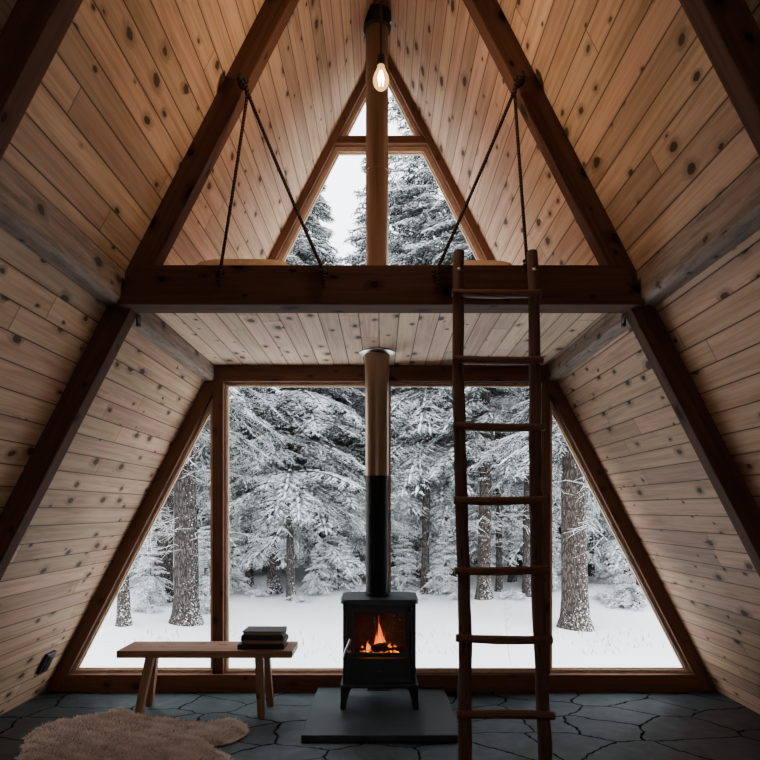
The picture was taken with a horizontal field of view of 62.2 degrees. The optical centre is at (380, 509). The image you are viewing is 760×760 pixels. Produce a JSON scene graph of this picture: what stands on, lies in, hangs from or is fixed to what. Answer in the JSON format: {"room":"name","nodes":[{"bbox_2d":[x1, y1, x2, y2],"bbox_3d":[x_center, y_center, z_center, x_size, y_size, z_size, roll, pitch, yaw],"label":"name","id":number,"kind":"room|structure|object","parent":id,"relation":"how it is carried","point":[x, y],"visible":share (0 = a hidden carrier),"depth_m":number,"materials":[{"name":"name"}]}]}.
{"room":"a-frame cabin interior","nodes":[
{"label":"a-frame cabin interior","id":0,"kind":"room"},
{"bbox_2d":[0,0,373,714],"bbox_3d":[-1.280,-1.172,1.010,2.560,4.964,7.220,0,0,0],"label":"wall","id":1,"kind":"structure","parent":0,"point":[123,98],"depth_m":3.17,"materials":[{"name":"brown wood"}]},
{"bbox_2d":[0,0,82,160],"bbox_3d":[-1.195,-1.031,1.775,2.390,4.642,0.080,0,0,0],"label":"rafter","id":2,"kind":"object","parent":1,"relation":"attached to","point":[33,32],"visible":1,"depth_m":1.74,"materials":[{"name":"brown wood"}]},
{"bbox_2d":[36,650,56,674],"bbox_3d":[-2.240,1.019,4.220,0.085,0.140,0.120,0,0,0],"label":"wall outlet","id":3,"kind":"object","parent":1,"relation":"attached to","point":[48,658],"visible":1,"depth_m":4.19,"materials":[{"name":"black plastic"}]},
{"bbox_2d":[42,655,53,670],"bbox_3d":[-2.228,1.025,4.220,0.005,0.108,0.060,27,0,0],"label":"socket","id":4,"kind":"object","parent":3,"relation":"attached to","point":[49,659],"depth_m":4.21,"materials":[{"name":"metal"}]},
{"bbox_2d":[0,157,124,306],"bbox_3d":[-1.206,-1.005,2.345,0.087,0.160,1.050,0,0,0],"label":"beam","id":5,"kind":"structure","parent":1,"relation":"attached to","point":[26,214],"depth_m":2.27,"materials":[{"name":"brown wood"}]},
{"bbox_2d":[71,398,212,672],"bbox_3d":[-1.714,0.171,4.548,1.027,1.995,0.045,0,0,0],"label":"window","id":6,"kind":"structure","parent":1,"relation":"in","point":[77,668],"depth_m":4.53,"materials":[{"name":"brown wood"}]},
{"bbox_2d":[0,0,298,580],"bbox_3d":[-1.195,-1.031,2.913,2.390,4.642,0.083,0,0,0],"label":"rafter","id":7,"kind":"object","parent":1,"relation":"attached to","point":[262,38],"visible":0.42,"depth_m":2.87,"materials":[{"name":"brown wood"}]},
{"bbox_2d":[215,72,328,287],"bbox_3d":[-0.485,-1.475,2.825,0.504,0.985,0.089,0,0,0],"label":"rope","id":8,"kind":"object","parent":7,"relation":"hanging from","point":[242,83],"visible":1,"depth_m":2.82,"materials":[{"name":"black fabric"}]},
{"bbox_2d":[117,265,644,312],"bbox_3d":[0.000,-1.007,2.879,2.364,0.178,0.128,0,0,0],"label":"beam","id":9,"kind":"structure","parent":7,"relation":"attached to","point":[150,288],"depth_m":2.81,"materials":[{"name":"brown wood"}]},
{"bbox_2d":[135,315,140,326],"bbox_3d":[-1.139,-0.890,2.953,0.020,0.056,0.051,0,0,-12],"label":"iron bracket","id":10,"kind":"object","parent":9,"relation":"attached to","point":[138,317],"visible":1,"depth_m":2.96,"materials":[{"name":"metal"}]},
{"bbox_2d":[621,315,626,326],"bbox_3d":[1.139,-0.890,2.953,0.020,0.056,0.051,0,0,12],"label":"iron bracket","id":11,"kind":"object","parent":9,"relation":"attached to","point":[623,317],"visible":1,"depth_m":2.96,"materials":[{"name":"metal"}]},
{"bbox_2d":[131,313,213,380],"bbox_3d":[-1.220,-0.972,3.717,0.070,0.113,1.521,0,0,0],"label":"beam","id":12,"kind":"structure","parent":1,"relation":"attached to","point":[152,328],"depth_m":3.63,"materials":[{"name":"brown wood"}]},
{"bbox_2d":[45,69,365,690],"bbox_3d":[-1.196,-1.032,4.535,2.391,4.644,0.110,0,0,0],"label":"trim","id":13,"kind":"structure","parent":1,"relation":"attached to","point":[204,397],"depth_m":4.48,"materials":[{"name":"brown wood"}]},
{"bbox_2d":[213,382,223,673],"bbox_3d":[-1.163,0.127,4.535,0.075,2.083,0.100,0,0,0],"label":"trim","id":14,"kind":"structure","parent":1,"relation":"attached to","point":[218,394],"depth_m":4.49,"materials":[{"name":"brown wood"}]},
{"bbox_2d":[224,383,364,672],"bbox_3d":[-0.605,0.127,4.548,1.040,2.083,0.045,0,0,0],"label":"window","id":15,"kind":"structure","parent":1,"relation":"in","point":[227,669],"depth_m":4.53,"materials":[{"name":"brown wood"}]},
{"bbox_2d":[58,673,703,691],"bbox_3d":[0.000,1.229,4.535,4.578,0.122,0.150,0,0,0],"label":"trim","id":16,"kind":"structure","parent":1,"relation":"attached to","point":[73,682],"depth_m":4.46,"materials":[{"name":"brown wood"}]},
{"bbox_2d":[219,365,542,382],"bbox_3d":[0.000,-1.012,4.535,2.308,0.195,0.110,0,0,0],"label":"trim","id":17,"kind":"structure","parent":1,"relation":"attached to","point":[231,373],"depth_m":4.48,"materials":[{"name":"brown wood"}]},
{"bbox_2d":[335,136,426,146],"bbox_3d":[0.000,-2.635,4.535,0.652,0.050,0.110,0,0,0],"label":"trim","id":18,"kind":"structure","parent":1,"relation":"attached to","point":[342,141],"depth_m":4.48,"materials":[{"name":"brown wood"}]},
{"bbox_2d":[377,0,384,86],"bbox_3d":[0.000,-2.576,2.700,0.068,1.551,0.068,0,0,0],"label":"pendant bulb","id":19,"kind":"object","parent":1,"relation":"hanging from","point":[380,57],"visible":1,"depth_m":2.70,"materials":[{"name":"clear glass"}]},
{"bbox_2d":[377,53,384,67],"bbox_3d":[0.000,-1.928,2.700,0.036,0.050,0.036,0,0,0],"label":"socket","id":20,"kind":"object","parent":19,"relation":"attached to","point":[380,57],"depth_m":2.69,"materials":[{"name":"black plastic"}]},
{"bbox_2d":[277,147,484,261],"bbox_3d":[0.000,-1.860,4.548,2.199,1.500,0.045,0,0,0],"label":"window","id":21,"kind":"structure","parent":1,"relation":"in","point":[338,151],"depth_m":4.53,"materials":[{"name":"brown wood"}]},
{"bbox_2d":[341,73,420,135],"bbox_3d":[0.000,-2.953,4.548,0.603,0.585,0.045,0,0,0],"label":"window","id":22,"kind":"structure","parent":1,"relation":"in","point":[391,85],"depth_m":4.53,"materials":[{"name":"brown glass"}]},
{"bbox_2d":[388,383,541,672],"bbox_3d":[0.600,0.127,4.548,1.110,2.083,0.045,0,0,0],"label":"window","id":23,"kind":"structure","parent":1,"relation":"in","point":[418,670],"depth_m":4.53,"materials":[{"name":"brown wood"}]},
{"bbox_2d":[0,691,759,759],"bbox_3d":[0.000,1.365,0.960,5.500,0.150,7.320,0,0,0],"label":"floor","id":24,"kind":"structure","parent":0,"point":[706,725],"depth_m":3.79,"materials":[{"name":"stone"}]},
{"bbox_2d":[15,707,249,759],"bbox_3d":[-1.184,1.259,3.004,1.244,0.061,2.282,0,0,-19],"label":"sheepskin rug","id":25,"kind":"object","parent":24,"relation":"on","point":[120,733],"visible":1,"depth_m":3.46,"materials":[{"name":"fur"}]},
{"bbox_2d":[116,641,297,717],"bbox_3d":[-1.093,1.080,4.035,1.086,0.420,0.290,0,0,0],"label":"wooden bench","id":26,"kind":"object","parent":24,"relation":"on","point":[151,651],"visible":0.98,"depth_m":3.92,"materials":[{"name":"brown wood"}]},
{"bbox_2d":[237,641,287,649],"bbox_3d":[-0.752,0.855,4.030,0.290,0.030,0.200,0,0,-1],"label":"book","id":27,"kind":"object","parent":26,"relation":"on","point":[240,646],"visible":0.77,"depth_m":3.93,"materials":[{"name":"black paper"}]},
{"bbox_2d":[240,634,287,644],"bbox_3d":[-0.742,0.826,4.030,0.268,0.028,0.190,0,0,2],"label":"book","id":28,"kind":"object","parent":27,"relation":"on","point":[265,642],"visible":0.59,"depth_m":3.94,"materials":[{"name":"brown paper"}]},
{"bbox_2d":[241,632,286,639],"bbox_3d":[-0.745,0.799,4.030,0.262,0.026,0.190,0,0,-1],"label":"book","id":29,"kind":"object","parent":28,"relation":"on","point":[285,633],"visible":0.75,"depth_m":3.94,"materials":[{"name":"black paper"}]},
{"bbox_2d":[242,626,286,635],"bbox_3d":[-0.742,0.773,4.030,0.252,0.026,0.185,0,0,1],"label":"book","id":30,"kind":"object","parent":29,"relation":"on","point":[250,630],"visible":1,"depth_m":3.97,"materials":[{"name":"grey paper"}]},
{"bbox_2d":[301,687,457,741],"bbox_3d":[0.000,1.270,3.973,0.890,0.040,0.945,0,0,0],"label":"hearth slab","id":31,"kind":"object","parent":24,"relation":"on","point":[368,716],"visible":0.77,"depth_m":3.79,"materials":[{"name":"stone"}]},
{"bbox_2d":[340,592,418,709],"bbox_3d":[-0.010,0.903,4.079,0.493,0.693,0.436,0,0,0],"label":"wood stove","id":32,"kind":"object","parent":31,"relation":"on","point":[395,613],"visible":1,"depth_m":3.92,"materials":[{"name":"black metal"}]},
{"bbox_2d":[359,0,394,596],"bbox_3d":[-0.026,-1.387,4.110,0.236,3.887,0.236,0,0,45],"label":"flue pipe","id":33,"kind":"object","parent":32,"relation":"on","point":[376,360],"visible":0.77,"depth_m":4.04,"materials":[{"name":"brown metal"}]},
{"bbox_2d":[359,650,397,651],"bbox_3d":[-0.012,0.918,4.116,0.258,0.044,0.183,0,0,0],"label":"embers","id":34,"kind":"object","parent":32,"relation":"on","point":[363,650],"visible":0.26,"depth_m":4.05,"materials":[{"name":"orange"}]},
{"bbox_2d":[360,646,383,651],"bbox_3d":[-0.056,0.908,4.100,0.156,0.048,0.044,0,0,11],"label":"log","id":35,"kind":"object","parent":34,"relation":"on","point":[361,648],"visible":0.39,"depth_m":4.09,"materials":[{"name":"brown wood"}]},
{"bbox_2d":[372,642,387,651],"bbox_3d":[-0.009,0.886,4.071,0.056,0.059,0.103,0,0,45],"label":"log","id":36,"kind":"object","parent":34,"relation":"on","point":[378,647],"visible":0.97,"depth_m":4.04,"materials":[{"name":"brown wood"}]},
{"bbox_2d":[381,646,399,651],"bbox_3d":[0.045,0.907,4.095,0.157,0.044,0.042,0,0,-15],"label":"log","id":37,"kind":"object","parent":34,"relation":"on","point":[393,648],"visible":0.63,"depth_m":4.08,"materials":[{"name":"brown wood"}]},
{"bbox_2d":[362,624,396,650],"bbox_3d":[-0.009,0.798,4.101,0.235,0.226,0.058,0,0,-6],"label":"fire","id":38,"kind":"object","parent":32,"relation":"in","point":[379,638],"visible":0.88,"depth_m":4.08,"materials":[{"name":"orange"}]},
{"bbox_2d":[451,249,555,759],"bbox_3d":[0.492,0.078,2.599,0.399,2.433,0.394,0,0,0],"label":"ladder","id":39,"kind":"object","parent":24,"relation":"on","point":[465,714],"visible":1,"depth_m":2.58,"materials":[{"name":"brown wood"}]},
{"bbox_2d":[154,313,607,364],"bbox_3d":[0.000,-1.067,3.717,2.395,0.075,1.525,0,0,0],"label":"ceiling","id":40,"kind":"structure","parent":0,"point":[221,338],"depth_m":3.70,"materials":[{"name":"brown wood"}]},
{"bbox_2d":[196,259,287,264],"bbox_3d":[-0.660,-1.159,3.123,0.520,0.108,0.315,0,0,0],"label":"floor cushion","id":41,"kind":"object","parent":40,"relation":"on","point":[213,261],"visible":0.04,"depth_m":2.99,"materials":[{"name":"beige fabric"}]},
{"bbox_2d":[451,260,511,264],"bbox_3d":[0.480,-1.155,3.123,0.360,0.100,0.315,0,0,0],"label":"floor cushion","id":42,"kind":"object","parent":40,"relation":"on","point":[466,262],"visible":0.03,"depth_m":2.99,"materials":[{"name":"beige fabric"}]},
{"bbox_2d":[386,0,759,713],"bbox_3d":[1.280,-1.172,1.010,2.560,4.964,7.220,0,0,0],"label":"wall","id":43,"kind":"structure","parent":0,"point":[638,98],"depth_m":3.18,"materials":[{"name":"brown wood"}]},
{"bbox_2d":[542,382,549,673],"bbox_3d":[1.180,0.127,4.535,0.050,2.083,0.100,0,0,0],"label":"trim","id":44,"kind":"structure","parent":43,"relation":"attached to","point":[545,394],"depth_m":4.49,"materials":[{"name":"brown wood"}]},
{"bbox_2d":[388,53,716,690],"bbox_3d":[1.196,-1.032,4.535,2.391,4.644,0.110,0,0,0],"label":"trim","id":45,"kind":"structure","parent":43,"relation":"attached to","point":[564,410],"depth_m":4.48,"materials":[{"name":"brown wood"}]},
{"bbox_2d":[548,313,630,380],"bbox_3d":[1.220,-0.972,3.717,0.070,0.113,1.521,0,0,0],"label":"beam","id":46,"kind":"structure","parent":43,"relation":"attached to","point":[608,328],"depth_m":3.63,"materials":[{"name":"brown wood"}]},
{"bbox_2d":[463,0,759,576],"bbox_3d":[1.195,-1.031,2.913,2.390,4.642,0.083,0,0,0],"label":"rafter","id":47,"kind":"object","parent":43,"relation":"attached to","point":[499,38],"visible":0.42,"depth_m":2.87,"materials":[{"name":"brown wood"}]},
{"bbox_2d":[431,70,527,287],"bbox_3d":[0.447,-1.480,2.825,0.446,0.994,0.089,0,0,0],"label":"rope","id":48,"kind":"object","parent":47,"relation":"hanging from","point":[519,81],"visible":0.87,"depth_m":2.82,"materials":[{"name":"black fabric"}]},
{"bbox_2d":[550,400,690,672],"bbox_3d":[1.716,0.175,4.548,1.022,1.985,0.045,0,0,0],"label":"window","id":49,"kind":"structure","parent":43,"relation":"in","point":[684,668],"depth_m":4.53,"materials":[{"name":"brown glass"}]},
{"bbox_2d":[637,157,759,306],"bbox_3d":[1.206,-1.005,2.345,0.087,0.160,1.050,0,0,0],"label":"beam","id":50,"kind":"structure","parent":43,"relation":"attached to","point":[733,216],"depth_m":2.28,"materials":[{"name":"brown wood"}]},
{"bbox_2d":[679,0,759,156],"bbox_3d":[1.195,-1.031,1.775,2.390,4.642,0.080,0,0,0],"label":"rafter","id":51,"kind":"object","parent":43,"relation":"attached to","point":[728,32],"visible":1,"depth_m":1.74,"materials":[{"name":"brown wood"}]},
{"label":"outside","id":52,"kind":"structure","parent":0,"visible":0},
{"bbox_2d":[81,535,680,667],"bbox_3d":[0.000,1.057,34.660,104.000,1.635,60.000,0,0,0],"label":"snow ground","id":53,"kind":"structure","parent":52,"point":[322,617],"depth_m":9.41,"materials":[{"name":"white snow"}]},
{"bbox_2d":[131,598,163,613],"bbox_3d":[-4.128,1.675,11.009,0.668,0.307,0.650,0,0,-18],"label":"shrub","id":54,"kind":"object","parent":53,"relation":"on","point":[137,607],"visible":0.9,"depth_m":10.94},
{"bbox_2d":[130,536,172,606],"bbox_3d":[-4.301,1.174,11.829,0.861,1.475,0.789,0,0,11],"label":"fir","id":55,"kind":"object","parent":53,"relation":"on","point":[153,585],"visible":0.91,"depth_m":11.75,"materials":[{"name":"white plant"}]},
{"bbox_2d":[130,527,173,571],"bbox_3d":[-6.760,-3.196,15.311,4.024,10.105,4.271,0,0,43],"label":"spruce","id":56,"kind":"object","parent":53,"relation":"on","point":[136,564],"visible":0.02,"depth_m":14.73,"materials":[{"name":"white plant"}]},
{"bbox_2d":[115,418,209,626],"bbox_3d":[-3.926,-4.739,9.691,3.230,13.242,3.169,0,0,-38],"label":"tree","id":57,"kind":"object","parent":53,"relation":"on","point":[123,616],"visible":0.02,"depth_m":9.56,"materials":[{"name":"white plant"}]},
{"bbox_2d":[152,452,233,577],"bbox_3d":[-5.149,-2.865,14.705,3.414,9.387,3.270,0,0,-26],"label":"spruce","id":58,"kind":"object","parent":53,"relation":"on","point":[199,518],"visible":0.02,"depth_m":14.71,"materials":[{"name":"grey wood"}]},
{"bbox_2d":[140,421,251,603],"bbox_3d":[-4.140,-4.703,12.293,3.230,13.243,3.169,0,0,31],"label":"tree","id":59,"kind":"object","parent":53,"relation":"on","point":[167,560],"visible":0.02,"depth_m":12.19,"materials":[{"name":"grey plant"}]},
{"bbox_2d":[145,435,255,577],"bbox_3d":[-4.471,-4.431,14.589,5.319,12.582,5.010,0,0,-13],"label":"spruce","id":60,"kind":"object","parent":53,"relation":"on","point":[204,504],"visible":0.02,"depth_m":13.67,"materials":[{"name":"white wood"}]},
{"bbox_2d":[200,594,209,613],"bbox_3d":[-3.056,1.601,11.060,0.577,0.468,0.748,0,0,-28],"label":"shrub","id":61,"kind":"object","parent":53,"relation":"on","point":[203,609],"visible":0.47,"depth_m":11.02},
{"bbox_2d":[198,526,233,602],"bbox_3d":[-3.344,1.056,12.095,0.868,1.622,0.947,0,0,27],"label":"fir","id":62,"kind":"object","parent":53,"relation":"on","point":[204,590],"visible":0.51,"depth_m":11.97,"materials":[{"name":"white plant"}]},
{"bbox_2d":[196,439,251,579],"bbox_3d":[-3.668,-2.458,15.327,2.980,8.556,3.112,0,0,2],"label":"spruce","id":63,"kind":"object","parent":53,"relation":"on","point":[240,439],"visible":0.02,"depth_m":14.73,"materials":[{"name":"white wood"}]},
{"bbox_2d":[129,387,322,626],"bbox_3d":[-2.994,-5.166,10.168,3.873,14.244,3.868,0,0,39],"label":"tree","id":64,"kind":"object","parent":53,"relation":"on","point":[186,611],"visible":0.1,"depth_m":10.01,"materials":[{"name":"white plant"}]},
{"bbox_2d":[229,528,251,594],"bbox_3d":[-3.016,1.057,12.711,0.789,1.475,0.861,0,0,-4],"label":"fir","id":65,"kind":"object","parent":53,"relation":"on","point":[233,584],"visible":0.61,"depth_m":12.66,"materials":[{"name":"white plant"}]},
{"bbox_2d":[196,390,307,587],"bbox_3d":[-2.768,-2.196,13.822,3.538,8.040,3.226,0,0,1],"label":"spruce","id":66,"kind":"object","parent":53,"relation":"on","point":[249,573],"visible":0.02,"depth_m":13.73,"materials":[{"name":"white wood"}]},
{"bbox_2d":[244,577,277,597],"bbox_3d":[-2.425,1.491,12.488,0.748,0.468,0.577,0,0,38],"label":"shrub","id":67,"kind":"object","parent":53,"relation":"on","point":[258,592],"visible":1,"depth_m":12.43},
{"bbox_2d":[200,504,324,571],"bbox_3d":[-3.005,-2.835,16.646,3.670,9.215,3.895,0,0,-30],"label":"spruce","id":68,"kind":"object","parent":53,"relation":"on","point":[264,569],"visible":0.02,"depth_m":16.51,"materials":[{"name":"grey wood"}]},
{"bbox_2d":[196,387,341,594],"bbox_3d":[-2.236,-2.219,12.879,3.226,8.122,3.538,0,0,14],"label":"spruce","id":69,"kind":"object","parent":53,"relation":"on","point":[273,573],"visible":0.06,"depth_m":12.60,"materials":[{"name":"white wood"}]},
{"bbox_2d":[198,387,340,582],"bbox_3d":[-2.313,-2.290,13.979,3.255,8.173,3.455,0,0,-34],"label":"spruce","id":70,"kind":"object","parent":53,"relation":"on","point":[254,515],"visible":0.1,"depth_m":13.17,"materials":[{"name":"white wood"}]},
{"bbox_2d":[196,183,365,600],"bbox_3d":[-1.777,-2.816,12.303,3.722,9.383,3.732,0,0,-39],"label":"spruce","id":71,"kind":"object","parent":53,"relation":"on","point":[300,400],"visible":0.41,"depth_m":11.80,"materials":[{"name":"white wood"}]},
{"bbox_2d":[283,591,311,603],"bbox_3d":[-1.586,1.669,12.138,0.601,0.276,0.585,0,0,34],"label":"shrub","id":72,"kind":"object","parent":53,"relation":"on","point":[295,598],"visible":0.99,"depth_m":12.06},
{"bbox_2d":[299,541,331,595],"bbox_3d":[-1.309,1.192,12.743,0.723,1.239,0.663,0,0,-20],"label":"fir","id":73,"kind":"object","parent":53,"relation":"on","point":[312,578],"visible":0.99,"depth_m":12.68,"materials":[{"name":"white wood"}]},
{"bbox_2d":[229,186,406,587],"bbox_3d":[-1.401,-2.735,13.585,3.820,9.036,3.598,0,0,-32],"label":"spruce","id":74,"kind":"object","parent":53,"relation":"on","point":[339,495],"visible":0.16,"depth_m":12.89,"materials":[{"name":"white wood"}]},
{"bbox_2d":[304,390,365,578],"bbox_3d":[-1.028,-1.859,15.396,2.662,7.318,2.549,0,0,35],"label":"spruce","id":75,"kind":"object","parent":53,"relation":"on","point":[332,398],"visible":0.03,"depth_m":14.90,"materials":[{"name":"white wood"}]},
{"bbox_2d":[314,513,359,590],"bbox_3d":[-0.933,0.900,13.309,0.978,1.829,1.068,0,0,-35],"label":"fir","id":76,"kind":"object","parent":53,"relation":"on","point":[342,544],"visible":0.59,"depth_m":13.16,"materials":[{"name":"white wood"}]},
{"bbox_2d":[348,577,365,591],"bbox_3d":[-0.393,1.491,12.615,0.577,0.468,0.748,0,0,25],"label":"shrub","id":77,"kind":"object","parent":53,"relation":"on","point":[362,589],"visible":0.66,"depth_m":12.61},
{"bbox_2d":[308,387,437,576],"bbox_3d":[-0.163,-1.691,14.502,2.979,7.047,2.806,0,0,11],"label":"spruce","id":78,"kind":"object","parent":53,"relation":"on","point":[359,544],"visible":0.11,"depth_m":14.03,"materials":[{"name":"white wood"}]},
{"bbox_2d":[319,156,454,545],"bbox_3d":[0.080,-3.334,14.705,3.784,10.404,3.625,0,0,40],"label":"spruce","id":79,"kind":"object","parent":53,"relation":"on","point":[361,245],"visible":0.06,"depth_m":14.07,"materials":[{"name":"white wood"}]},
{"bbox_2d":[391,535,396,566],"bbox_3d":[0.275,-2.347,17.778,2.951,8.112,2.826,0,0,-34],"label":"spruce","id":80,"kind":"object","parent":53,"relation":"on","point":[392,563],"visible":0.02,"depth_m":17.60,"materials":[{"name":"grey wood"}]},
{"bbox_2d":[391,531,419,590],"bbox_3d":[0.475,1.141,13.850,0.861,1.475,0.789,0,0,42],"label":"fir","id":81,"kind":"object","parent":53,"relation":"on","point":[404,569],"visible":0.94,"depth_m":13.74,"materials":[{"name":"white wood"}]},
{"bbox_2d":[406,588,427,599],"bbox_3d":[0.664,1.701,12.737,0.650,0.307,0.668,0,0,21],"label":"shrub","id":82,"kind":"object","parent":53,"relation":"on","point":[419,595],"visible":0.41,"depth_m":12.69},
{"bbox_2d":[360,214,478,577],"bbox_3d":[0.948,-2.907,15.494,3.438,9.452,3.293,0,0,2],"label":"spruce","id":83,"kind":"object","parent":53,"relation":"on","point":[417,570],"visible":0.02,"depth_m":14.78,"materials":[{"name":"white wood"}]},
{"bbox_2d":[345,95,516,594],"bbox_3d":[1.029,-4.722,13.395,3.948,13.242,4.207,0,0,-25],"label":"spruce","id":84,"kind":"object","parent":53,"relation":"on","point":[411,199],"visible":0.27,"depth_m":12.68,"materials":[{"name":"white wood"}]},
{"bbox_2d":[420,525,457,595],"bbox_3d":[1.328,1.072,13.243,0.947,1.622,0.868,0,0,-32],"label":"fir","id":85,"kind":"object","parent":53,"relation":"on","point":[440,571],"visible":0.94,"depth_m":13.16,"materials":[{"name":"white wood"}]},
{"bbox_2d":[391,209,523,581],"bbox_3d":[1.698,-2.980,15.192,4.098,9.695,3.860,0,0,39],"label":"spruce","id":86,"kind":"object","parent":53,"relation":"on","point":[445,489],"visible":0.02,"depth_m":14.21,"materials":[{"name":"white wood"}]},
{"bbox_2d":[447,584,473,600],"bbox_3d":[1.618,1.572,12.543,0.748,0.468,0.577,0,0,11],"label":"shrub","id":87,"kind":"object","parent":53,"relation":"on","point":[455,595],"visible":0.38,"depth_m":12.47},
{"bbox_2d":[391,201,552,574],"bbox_3d":[1.936,-3.334,15.374,4.133,10.380,4.388,0,0,-15],"label":"spruce","id":88,"kind":"object","parent":53,"relation":"on","point":[416,546],"visible":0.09,"depth_m":14.14,"materials":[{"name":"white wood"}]},
{"bbox_2d":[399,167,560,599],"bbox_3d":[1.950,-5.246,12.628,3.868,14.242,3.873,0,0,3],"label":"tree","id":89,"kind":"object","parent":53,"relation":"on","point":[446,224],"visible":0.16,"depth_m":12.40,"materials":[{"name":"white plant"}]},
{"bbox_2d":[427,240,557,591],"bbox_3d":[2.485,-4.739,13.520,3.230,13.241,3.169,0,0,28],"label":"tree","id":90,"kind":"object","parent":53,"relation":"on","point":[498,508],"visible":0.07,"depth_m":13.46,"materials":[{"name":"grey plant"}]},
{"bbox_2d":[496,591,518,662],"bbox_3d":[1.466,1.383,7.303,0.306,0.927,0.084,0,0,0],"label":"bare sapling","id":91,"kind":"object","parent":53,"relation":"on","point":[498,591],"visible":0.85,"depth_m":7.30,"materials":[{"name":"grey plant"}]},
{"bbox_2d":[495,587,526,601],"bbox_3d":[2.561,1.626,12.318,0.668,0.307,0.650,0,0,8],"label":"shrub","id":92,"kind":"object","parent":53,"relation":"on","point":[510,594],"visible":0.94,"depth_m":12.26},
{"bbox_2d":[468,387,559,582],"bbox_3d":[3.154,-1.830,14.742,2.509,7.202,2.620,0,0,-14],"label":"spruce","id":93,"kind":"object","parent":53,"relation":"on","point":[511,578],"visible":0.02,"depth_m":14.04,"materials":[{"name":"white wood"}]},
{"bbox_2d":[441,248,608,631],"bbox_3d":[2.886,-5.119,9.682,3.948,14.124,4.207,0,0,0],"label":"tree","id":94,"kind":"object","parent":53,"relation":"on","point":[574,607],"visible":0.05,"depth_m":9.50,"materials":[{"name":"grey plant"}]},
{"bbox_2d":[451,387,607,596],"bbox_3d":[2.994,-4.748,12.718,3.169,13.240,3.230,0,0,-2],"label":"tree","id":95,"kind":"object","parent":53,"relation":"on","point":[526,579],"visible":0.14,"depth_m":12.68,"materials":[{"name":"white plant"}]},
{"bbox_2d":[469,483,610,566],"bbox_3d":[3.848,-4.278,17.156,4.852,12.186,5.151,0,0,-11],"label":"spruce","id":96,"kind":"object","parent":53,"relation":"on","point":[519,562],"visible":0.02,"depth_m":16.99,"materials":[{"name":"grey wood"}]},
{"bbox_2d":[468,389,612,573],"bbox_3d":[3.867,-2.644,14.758,3.737,8.841,3.521,0,0,-39],"label":"spruce","id":97,"kind":"object","parent":53,"relation":"on","point":[519,548],"visible":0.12,"depth_m":13.92,"materials":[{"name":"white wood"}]},
{"bbox_2d":[505,457,605,539],"bbox_3d":[4.941,-3.867,15.414,3.975,11.411,4.151,0,0,21],"label":"spruce","id":98,"kind":"object","parent":53,"relation":"on","point":[592,513],"visible":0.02,"depth_m":13.94,"materials":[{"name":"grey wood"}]},
{"bbox_2d":[552,524,560,591],"bbox_3d":[3.600,0.954,13.488,0.947,1.770,1.033,0,0,-17],"label":"fir","id":99,"kind":"object","parent":53,"relation":"on","point":[555,578],"visible":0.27,"depth_m":13.34,"materials":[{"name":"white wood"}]},
{"bbox_2d":[555,463,603,576],"bbox_3d":[5.255,-4.867,15.635,3.230,13.241,3.169,0,0,25],"label":"tree","id":100,"kind":"object","parent":53,"relation":"on","point":[591,567],"visible":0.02,"depth_m":15.55,"materials":[{"name":"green plant"}]},
{"bbox_2d":[559,532,610,565],"bbox_3d":[6.323,-2.308,17.821,3.193,8.018,3.389,0,0,19],"label":"spruce","id":101,"kind":"object","parent":53,"relation":"on","point":[597,538],"visible":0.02,"depth_m":17.56,"materials":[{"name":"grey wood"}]},
{"bbox_2d":[553,430,632,576],"bbox_3d":[5.622,-3.349,14.265,4.384,10.372,4.130,0,0,34],"label":"spruce","id":102,"kind":"object","parent":53,"relation":"on","point":[613,548],"visible":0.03,"depth_m":13.55,"materials":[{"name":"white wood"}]},
{"bbox_2d":[589,584,611,599],"bbox_3d":[4.272,1.572,12.254,0.598,0.374,0.461,0,0,-15],"label":"shrub","id":103,"kind":"object","parent":53,"relation":"on","point":[600,595],"visible":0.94,"depth_m":12.25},
{"bbox_2d":[594,533,623,584],"bbox_3d":[5.235,1.130,14.421,0.775,1.327,0.710,0,0,-1],"label":"fir","id":104,"kind":"object","parent":53,"relation":"on","point":[606,578],"visible":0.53,"depth_m":14.36,"materials":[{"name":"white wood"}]},
{"bbox_2d":[600,588,644,611],"bbox_3d":[4.504,1.640,11.629,0.910,0.430,0.935,0,0,-5],"label":"shrub","id":105,"kind":"object","parent":53,"relation":"on","point":[627,603],"visible":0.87,"depth_m":11.46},
{"bbox_2d":[609,558,649,606],"bbox_3d":[4.728,1.085,11.757,0.947,1.625,0.868,0,0,26],"label":"fir","id":106,"kind":"object","parent":53,"relation":"on","point":[625,581],"visible":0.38,"depth_m":11.66,"materials":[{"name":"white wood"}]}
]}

